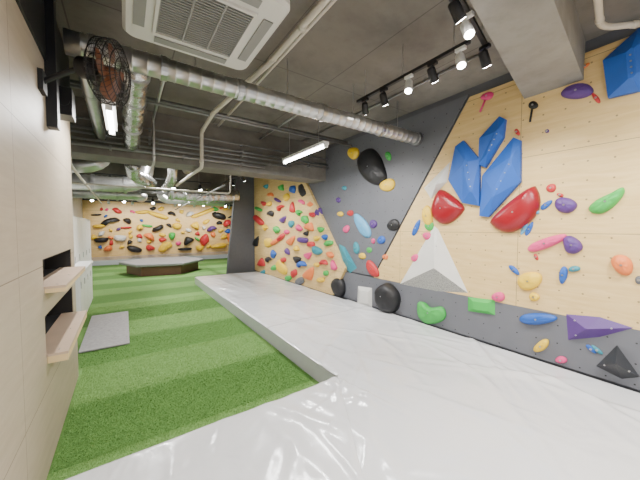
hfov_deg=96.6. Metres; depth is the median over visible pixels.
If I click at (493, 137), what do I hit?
volume
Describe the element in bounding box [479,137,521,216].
volume
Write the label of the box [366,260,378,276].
hold
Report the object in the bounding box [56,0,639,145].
ceiling
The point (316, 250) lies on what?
hold
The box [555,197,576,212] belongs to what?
hold
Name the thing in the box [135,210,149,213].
hold
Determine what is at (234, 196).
ventilation duct
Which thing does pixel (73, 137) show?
conduit
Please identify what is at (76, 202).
wall
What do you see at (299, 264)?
hold
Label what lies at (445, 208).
hold
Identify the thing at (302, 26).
pipe
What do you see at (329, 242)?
hold
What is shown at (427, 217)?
hold
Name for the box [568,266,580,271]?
hold
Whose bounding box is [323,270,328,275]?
hold
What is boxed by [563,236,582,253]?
hold
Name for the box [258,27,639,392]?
wall
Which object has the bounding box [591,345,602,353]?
hold
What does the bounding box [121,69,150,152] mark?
ventilation duct
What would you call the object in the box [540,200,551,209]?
hold
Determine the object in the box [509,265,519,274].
hold
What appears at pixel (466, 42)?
track
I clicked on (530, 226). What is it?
hold
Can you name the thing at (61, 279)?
wall shelf
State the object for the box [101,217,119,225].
hold
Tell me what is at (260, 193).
wall
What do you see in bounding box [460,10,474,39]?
spotlight
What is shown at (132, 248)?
hold
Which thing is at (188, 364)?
artificial turf
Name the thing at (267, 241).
hold
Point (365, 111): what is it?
spotlight
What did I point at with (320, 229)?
hold
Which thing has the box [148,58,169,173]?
pipe
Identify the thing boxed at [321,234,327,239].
hold
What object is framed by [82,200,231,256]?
wall
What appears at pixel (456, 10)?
spotlight
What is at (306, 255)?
hold
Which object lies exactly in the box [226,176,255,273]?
wall
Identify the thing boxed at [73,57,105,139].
ventilation duct
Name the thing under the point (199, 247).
hold
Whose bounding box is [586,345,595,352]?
hold
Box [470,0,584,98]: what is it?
beam
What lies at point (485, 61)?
spotlight
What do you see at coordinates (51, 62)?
trim
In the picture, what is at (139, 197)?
ventilation duct
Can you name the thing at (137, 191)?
cable tray
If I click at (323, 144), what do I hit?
lamp
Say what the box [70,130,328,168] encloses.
conduit
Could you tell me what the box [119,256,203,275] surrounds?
platform
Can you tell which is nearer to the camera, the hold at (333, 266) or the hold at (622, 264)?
the hold at (622, 264)
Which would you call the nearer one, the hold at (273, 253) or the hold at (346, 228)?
the hold at (346, 228)
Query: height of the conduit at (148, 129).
0.036 m
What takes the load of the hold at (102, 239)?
attached to the wall at (88, 207)
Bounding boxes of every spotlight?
[362,97,368,114]
[379,87,388,105]
[404,73,413,93]
[427,60,438,83]
[448,0,466,24]
[455,44,466,69]
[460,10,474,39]
[478,43,491,68]
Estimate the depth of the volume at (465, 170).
3.92 m
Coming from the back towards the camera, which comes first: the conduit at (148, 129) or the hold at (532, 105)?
the conduit at (148, 129)
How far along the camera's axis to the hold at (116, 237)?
15.56 m
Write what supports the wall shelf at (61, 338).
attached to the wall at (36, 208)
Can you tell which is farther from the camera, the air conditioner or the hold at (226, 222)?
the hold at (226, 222)
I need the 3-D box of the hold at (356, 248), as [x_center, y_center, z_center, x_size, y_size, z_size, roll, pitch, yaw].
[0.749,0.165,5.960,0.044,0.256,0.187,-2,3,-34]
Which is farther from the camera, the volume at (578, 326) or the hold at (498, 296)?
the hold at (498, 296)
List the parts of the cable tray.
rail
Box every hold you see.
[93,224,104,227]
[94,237,107,242]
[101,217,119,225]
[104,245,111,250]
[112,207,121,213]
[114,235,126,240]
[123,218,130,223]
[127,245,141,252]
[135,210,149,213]
[144,233,153,240]
[146,245,154,250]
[149,211,168,219]
[152,224,163,231]
[158,242,171,252]
[168,232,174,239]
[172,223,181,228]
[178,247,191,249]
[184,237,193,244]
[186,211,193,216]
[190,222,198,229]
[191,208,213,217]
[196,245,203,250]
[200,234,208,245]
[207,226,216,231]
[211,243,226,248]
[212,212,225,219]
[223,220,230,226]
[252,236,258,246]
[253,215,263,224]
[257,258,264,265]
[264,238,271,246]
[267,210,273,216]
[270,239,277,244]
[270,250,276,258]
[273,226,280,233]
[276,205,283,210]
[276,233,284,241]
[276,259,287,274]
[278,184,283,190]
[279,216,285,222]
[283,193,289,200]
[284,248,289,254]
[284,276,291,280]
[286,236,294,244]
[288,220,294,227]
[289,186,295,192]
[289,202,294,212]
[290,269,296,277]
[293,256,301,263]
[295,210,302,215]
[295,224,302,230]
[295,277,304,284]
[296,261,306,267]
[297,237,308,242]
[298,184,305,196]
[301,216,308,223]
[302,267,313,279]
[303,222,313,230]
[303,252,311,258]
[307,241,314,246]
[312,246,322,254]
[315,208,322,215]
[316,277,324,281]
[317,227,324,232]
[319,260,327,264]
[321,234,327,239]
[323,240,332,245]
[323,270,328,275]
[326,252,333,257]
[330,260,337,269]
[331,278,345,296]
[343,225,349,232]
[347,147,359,158]
[353,242,359,253]
[354,214,370,237]
[357,148,386,184]
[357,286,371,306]
[359,253,365,258]
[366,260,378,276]
[370,220,376,227]
[374,283,400,312]
[377,236,384,243]
[379,179,394,190]
[385,152,390,160]
[387,219,399,230]
[411,254,417,261]
[412,220,419,235]
[417,302,445,323]
[422,205,432,224]
[422,232,430,239]
[424,222,433,230]
[431,190,464,223]
[468,297,494,314]
[479,92,493,111]
[490,186,540,231]
[491,292,504,301]
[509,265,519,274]
[517,272,541,289]
[519,313,556,324]
[520,224,527,234]
[525,222,532,235]
[528,101,537,121]
[528,234,566,251]
[529,292,539,300]
[533,339,548,351]
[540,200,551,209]
[546,184,555,191]
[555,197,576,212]
[555,356,566,362]
[559,266,567,283]
[561,83,593,98]
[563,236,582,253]
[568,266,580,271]
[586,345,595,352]
[589,187,624,213]
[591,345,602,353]
[592,93,600,102]
[611,255,632,275]
[635,276,639,283]
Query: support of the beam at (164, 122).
attached to the wall at (260, 193)
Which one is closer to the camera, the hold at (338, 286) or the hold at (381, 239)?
the hold at (381, 239)
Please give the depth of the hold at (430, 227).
4.50 m
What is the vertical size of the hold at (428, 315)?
0.331 m
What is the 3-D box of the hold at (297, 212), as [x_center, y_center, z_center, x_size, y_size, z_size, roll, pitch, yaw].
[-0.590,-0.738,7.708,0.097,0.175,0.328,-2,3,-34]
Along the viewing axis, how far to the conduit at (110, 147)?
4.78 m
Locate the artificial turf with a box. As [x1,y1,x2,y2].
[46,258,318,479]
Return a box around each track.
[88,172,210,183]
[356,23,470,102]
[459,0,487,45]
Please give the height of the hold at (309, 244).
0.146 m
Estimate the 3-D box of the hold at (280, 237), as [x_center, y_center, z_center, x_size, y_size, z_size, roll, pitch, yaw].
[-1.224,-0.077,8.664,0.097,0.274,0.528,-2,3,-34]
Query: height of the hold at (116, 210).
0.343 m
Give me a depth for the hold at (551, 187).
3.21 m
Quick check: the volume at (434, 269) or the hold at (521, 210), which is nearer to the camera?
the hold at (521, 210)
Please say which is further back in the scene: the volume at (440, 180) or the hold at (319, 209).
the hold at (319, 209)
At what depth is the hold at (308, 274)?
7.28 m
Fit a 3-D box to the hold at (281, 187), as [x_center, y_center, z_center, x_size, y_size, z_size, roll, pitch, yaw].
[-1.198,-1.565,8.563,0.097,0.192,0.336,-2,3,-34]
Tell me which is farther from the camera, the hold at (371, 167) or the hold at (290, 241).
the hold at (290, 241)
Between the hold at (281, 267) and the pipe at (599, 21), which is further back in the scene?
the hold at (281, 267)
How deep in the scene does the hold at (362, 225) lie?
5.74 m
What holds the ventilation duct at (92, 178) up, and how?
hanging from the ceiling
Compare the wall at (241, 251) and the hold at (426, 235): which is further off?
the wall at (241, 251)
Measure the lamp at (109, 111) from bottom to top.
0.798 m
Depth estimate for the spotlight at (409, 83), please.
2.97 m
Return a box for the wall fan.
[37,36,130,106]
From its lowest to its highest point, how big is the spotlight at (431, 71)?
0.189 m
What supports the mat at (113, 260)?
on the floor
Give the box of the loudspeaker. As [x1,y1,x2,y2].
[59,86,75,122]
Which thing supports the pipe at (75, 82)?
hanging from the ceiling
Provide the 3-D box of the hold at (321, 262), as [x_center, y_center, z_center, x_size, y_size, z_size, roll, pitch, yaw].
[0.054,0.537,6.821,0.097,0.138,0.330,-2,3,-34]
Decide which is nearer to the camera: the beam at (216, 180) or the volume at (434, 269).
the volume at (434, 269)
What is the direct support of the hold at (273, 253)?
attached to the wall at (260, 193)
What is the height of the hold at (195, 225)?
0.526 m
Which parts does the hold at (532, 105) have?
handle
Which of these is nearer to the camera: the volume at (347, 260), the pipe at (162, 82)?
the pipe at (162, 82)
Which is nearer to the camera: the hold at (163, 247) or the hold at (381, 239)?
the hold at (381, 239)
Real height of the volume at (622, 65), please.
0.572 m
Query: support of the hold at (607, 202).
attached to the wall at (590, 150)
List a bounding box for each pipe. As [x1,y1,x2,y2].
[69,122,101,203]
[70,79,347,142]
[70,84,351,145]
[72,175,231,193]
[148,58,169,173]
[175,0,330,186]
[175,184,225,209]
[217,0,336,126]
[259,114,297,139]
[302,54,478,141]
[593,0,639,29]
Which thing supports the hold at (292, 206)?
attached to the wall at (260, 193)
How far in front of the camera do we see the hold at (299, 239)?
7.50 m
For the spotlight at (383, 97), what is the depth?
3.26 m
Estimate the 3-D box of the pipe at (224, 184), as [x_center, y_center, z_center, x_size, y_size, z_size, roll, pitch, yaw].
[-4.236,-1.272,9.416,0.040,0.190,7.601,-2,3,-34]
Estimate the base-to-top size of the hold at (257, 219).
0.382 m
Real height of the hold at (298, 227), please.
0.192 m
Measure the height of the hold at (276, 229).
0.238 m
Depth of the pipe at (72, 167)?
4.82 m
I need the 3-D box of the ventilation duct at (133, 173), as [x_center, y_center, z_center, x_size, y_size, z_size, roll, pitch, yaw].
[-3.714,-1.328,5.961,0.326,0.390,1.859,-1,3,-20]
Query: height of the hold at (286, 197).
0.233 m
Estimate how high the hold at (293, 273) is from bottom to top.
0.279 m
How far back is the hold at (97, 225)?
15.03 m
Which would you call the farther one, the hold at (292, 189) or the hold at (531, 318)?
the hold at (292, 189)
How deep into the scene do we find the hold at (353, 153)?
5.91 m
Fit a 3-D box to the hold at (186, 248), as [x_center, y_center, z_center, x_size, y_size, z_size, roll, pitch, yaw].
[-8.274,0.561,17.510,0.817,0.181,0.321,-2,3,-34]
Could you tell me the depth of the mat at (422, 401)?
2.60 m
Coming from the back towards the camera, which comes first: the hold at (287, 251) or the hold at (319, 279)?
the hold at (287, 251)
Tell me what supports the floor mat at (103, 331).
on the artificial turf
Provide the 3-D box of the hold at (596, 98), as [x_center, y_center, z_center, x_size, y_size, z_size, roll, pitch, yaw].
[2.807,-1.449,2.901,0.024,0.126,0.070,-2,3,-34]
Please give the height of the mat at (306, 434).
0.282 m
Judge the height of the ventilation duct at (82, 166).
0.962 m
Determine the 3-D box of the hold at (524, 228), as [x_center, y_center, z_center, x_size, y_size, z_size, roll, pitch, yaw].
[2.469,-0.130,3.451,0.024,0.140,0.078,-2,3,-34]
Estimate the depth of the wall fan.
2.13 m
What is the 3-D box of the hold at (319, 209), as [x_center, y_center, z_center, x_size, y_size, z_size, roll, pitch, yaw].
[-0.068,-0.677,7.072,0.097,0.259,0.332,-2,3,-34]
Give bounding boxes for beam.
[70,96,325,183]
[79,163,234,190]
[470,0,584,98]
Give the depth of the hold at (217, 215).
18.50 m
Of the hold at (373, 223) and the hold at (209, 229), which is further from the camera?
the hold at (209, 229)
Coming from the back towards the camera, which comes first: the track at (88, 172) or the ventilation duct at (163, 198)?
the ventilation duct at (163, 198)
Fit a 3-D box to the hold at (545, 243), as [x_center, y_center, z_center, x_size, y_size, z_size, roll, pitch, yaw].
[2.579,0.039,3.262,0.065,0.220,0.367,-2,3,-34]
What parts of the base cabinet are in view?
door, door, door, door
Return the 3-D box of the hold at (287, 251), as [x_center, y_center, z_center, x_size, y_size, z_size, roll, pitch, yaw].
[-0.981,0.333,8.325,0.097,0.194,0.289,-2,3,-34]
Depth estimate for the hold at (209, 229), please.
18.27 m
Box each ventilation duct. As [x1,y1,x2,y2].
[63,27,422,145]
[71,159,109,173]
[71,166,153,193]
[72,190,147,201]
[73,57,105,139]
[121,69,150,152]
[124,164,156,187]
[156,190,225,205]
[161,168,177,191]
[167,186,239,203]
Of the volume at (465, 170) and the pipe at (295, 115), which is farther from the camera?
the pipe at (295, 115)
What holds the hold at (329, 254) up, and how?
attached to the wall at (260, 193)
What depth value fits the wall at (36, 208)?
1.82 m
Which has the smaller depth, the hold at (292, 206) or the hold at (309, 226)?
the hold at (309, 226)
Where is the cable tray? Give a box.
[127,190,167,194]
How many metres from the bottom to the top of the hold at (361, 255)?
0.125 m
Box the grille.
[152,0,257,58]
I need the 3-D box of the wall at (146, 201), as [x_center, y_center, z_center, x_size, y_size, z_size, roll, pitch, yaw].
[-9.109,-0.820,17.710,9.000,3.750,0.450,-2,3,-34]
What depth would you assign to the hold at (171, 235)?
17.00 m
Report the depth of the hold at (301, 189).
7.59 m
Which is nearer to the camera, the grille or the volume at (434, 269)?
the grille
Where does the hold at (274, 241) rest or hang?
attached to the wall at (260, 193)
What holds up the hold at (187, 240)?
attached to the wall at (88, 207)
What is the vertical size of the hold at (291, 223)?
0.216 m
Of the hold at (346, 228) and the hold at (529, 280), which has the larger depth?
the hold at (346, 228)
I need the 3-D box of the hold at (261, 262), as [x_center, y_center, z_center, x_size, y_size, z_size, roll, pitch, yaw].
[-2.096,0.774,9.974,0.096,0.327,0.694,-2,3,-34]
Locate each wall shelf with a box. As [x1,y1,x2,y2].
[43,266,84,292]
[46,310,86,363]
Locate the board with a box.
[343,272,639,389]
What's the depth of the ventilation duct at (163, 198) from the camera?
11.28 m
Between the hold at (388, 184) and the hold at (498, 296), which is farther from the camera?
the hold at (388, 184)
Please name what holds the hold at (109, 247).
attached to the wall at (88, 207)
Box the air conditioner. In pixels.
[122,0,289,69]
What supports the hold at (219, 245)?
attached to the wall at (88, 207)
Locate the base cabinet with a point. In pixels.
(83, 284)
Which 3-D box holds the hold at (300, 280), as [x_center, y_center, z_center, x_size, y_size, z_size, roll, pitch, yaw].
[-0.585,1.118,7.780,0.097,0.244,0.472,-2,3,-34]
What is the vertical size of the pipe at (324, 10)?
0.040 m
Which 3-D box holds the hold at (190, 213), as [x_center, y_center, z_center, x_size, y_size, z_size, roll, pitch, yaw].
[-7.999,-1.607,17.607,0.496,0.360,0.321,-2,3,-34]
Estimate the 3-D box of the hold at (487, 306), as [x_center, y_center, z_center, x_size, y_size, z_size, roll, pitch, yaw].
[2.184,0.900,3.888,0.050,0.232,0.362,-2,3,-34]
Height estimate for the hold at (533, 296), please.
0.104 m
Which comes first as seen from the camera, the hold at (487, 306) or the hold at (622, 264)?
the hold at (622, 264)
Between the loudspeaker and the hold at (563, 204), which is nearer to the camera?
the loudspeaker
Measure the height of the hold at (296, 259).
0.208 m
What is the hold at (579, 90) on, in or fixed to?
attached to the wall at (590, 150)
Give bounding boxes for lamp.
[101,37,117,134]
[282,121,328,163]
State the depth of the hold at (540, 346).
3.31 m
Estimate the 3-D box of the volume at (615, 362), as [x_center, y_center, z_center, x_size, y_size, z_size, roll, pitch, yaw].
[2.875,1.206,2.775,0.180,0.325,0.306,-2,3,-34]
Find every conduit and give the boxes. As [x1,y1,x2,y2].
[70,124,327,165]
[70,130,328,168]
[71,136,290,167]
[71,141,264,168]
[75,116,327,159]
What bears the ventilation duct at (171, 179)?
hanging from the ceiling
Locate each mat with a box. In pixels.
[65,377,363,479]
[78,311,129,352]
[91,254,181,265]
[178,251,227,258]
[195,271,639,479]
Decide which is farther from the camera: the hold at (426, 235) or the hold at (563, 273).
the hold at (426, 235)
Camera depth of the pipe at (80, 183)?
6.19 m
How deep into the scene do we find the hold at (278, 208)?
8.62 m
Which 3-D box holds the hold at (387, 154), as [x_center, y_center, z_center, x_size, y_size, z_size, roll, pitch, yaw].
[1.232,-1.527,5.192,0.034,0.178,0.148,-2,3,-34]
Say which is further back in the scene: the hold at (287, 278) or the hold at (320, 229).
the hold at (287, 278)
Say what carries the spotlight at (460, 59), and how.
attached to the track at (466, 42)
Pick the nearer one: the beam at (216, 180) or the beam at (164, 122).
the beam at (164, 122)
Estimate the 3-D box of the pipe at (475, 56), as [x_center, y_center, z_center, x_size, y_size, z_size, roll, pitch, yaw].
[0.689,-2.122,4.750,0.032,0.032,3.800,-2,3,-34]
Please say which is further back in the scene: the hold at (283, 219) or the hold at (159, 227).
the hold at (159, 227)
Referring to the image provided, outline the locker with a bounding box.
[73,216,90,263]
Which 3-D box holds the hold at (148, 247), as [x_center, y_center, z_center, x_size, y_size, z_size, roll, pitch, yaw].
[-9.786,0.465,16.470,0.462,0.358,0.321,-2,3,-34]
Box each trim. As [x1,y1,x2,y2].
[44,0,59,130]
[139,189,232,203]
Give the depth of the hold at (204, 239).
18.05 m
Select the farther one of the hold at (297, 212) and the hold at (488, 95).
the hold at (297, 212)
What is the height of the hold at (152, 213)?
0.514 m
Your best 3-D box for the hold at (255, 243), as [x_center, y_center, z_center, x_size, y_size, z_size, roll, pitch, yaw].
[-2.378,0.042,10.355,0.096,0.401,0.647,-2,3,-34]
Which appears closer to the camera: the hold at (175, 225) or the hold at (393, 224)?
the hold at (393, 224)
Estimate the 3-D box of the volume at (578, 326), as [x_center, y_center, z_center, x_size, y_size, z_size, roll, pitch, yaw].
[2.825,0.950,2.918,0.090,0.321,0.510,-2,3,-34]
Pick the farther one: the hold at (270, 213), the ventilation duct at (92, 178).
the hold at (270, 213)
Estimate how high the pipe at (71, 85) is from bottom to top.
0.040 m
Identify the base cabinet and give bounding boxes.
[75,261,92,311]
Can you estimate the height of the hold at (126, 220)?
0.343 m
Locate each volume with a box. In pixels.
[339,244,356,272]
[400,226,467,292]
[424,163,449,197]
[448,141,480,205]
[478,116,506,167]
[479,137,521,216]
[566,314,631,339]
[597,346,639,378]
[603,28,639,98]
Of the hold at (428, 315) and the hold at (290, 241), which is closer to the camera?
the hold at (428, 315)
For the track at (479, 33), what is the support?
hanging from the ceiling
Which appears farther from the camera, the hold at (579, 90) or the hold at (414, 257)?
the hold at (414, 257)
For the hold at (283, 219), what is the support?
attached to the wall at (260, 193)
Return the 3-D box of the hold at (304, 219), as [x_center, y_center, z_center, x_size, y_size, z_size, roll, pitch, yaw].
[-0.427,-0.531,7.479,0.097,0.224,0.362,-2,3,-34]
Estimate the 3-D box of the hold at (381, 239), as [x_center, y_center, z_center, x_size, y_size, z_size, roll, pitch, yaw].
[1.144,-0.002,5.376,0.044,0.154,0.205,-2,3,-34]
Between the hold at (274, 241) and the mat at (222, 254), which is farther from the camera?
the mat at (222, 254)
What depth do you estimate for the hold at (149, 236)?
16.35 m
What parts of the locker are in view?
door, door, door, door, door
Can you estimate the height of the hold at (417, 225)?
0.272 m
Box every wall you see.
[0,0,78,479]
[72,198,82,217]
[82,198,232,205]
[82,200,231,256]
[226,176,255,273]
[254,178,346,294]
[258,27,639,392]
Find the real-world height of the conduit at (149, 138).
0.052 m
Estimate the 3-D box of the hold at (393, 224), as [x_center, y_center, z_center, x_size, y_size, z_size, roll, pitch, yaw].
[1.298,-0.273,5.121,0.065,0.211,0.286,-2,3,-34]
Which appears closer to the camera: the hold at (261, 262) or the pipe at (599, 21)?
the pipe at (599, 21)
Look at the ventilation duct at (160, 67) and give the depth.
2.88 m
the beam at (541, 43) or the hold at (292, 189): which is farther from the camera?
the hold at (292, 189)
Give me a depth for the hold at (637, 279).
2.68 m
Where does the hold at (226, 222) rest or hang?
attached to the wall at (88, 207)
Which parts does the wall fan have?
motor, blade, blade, blade, blade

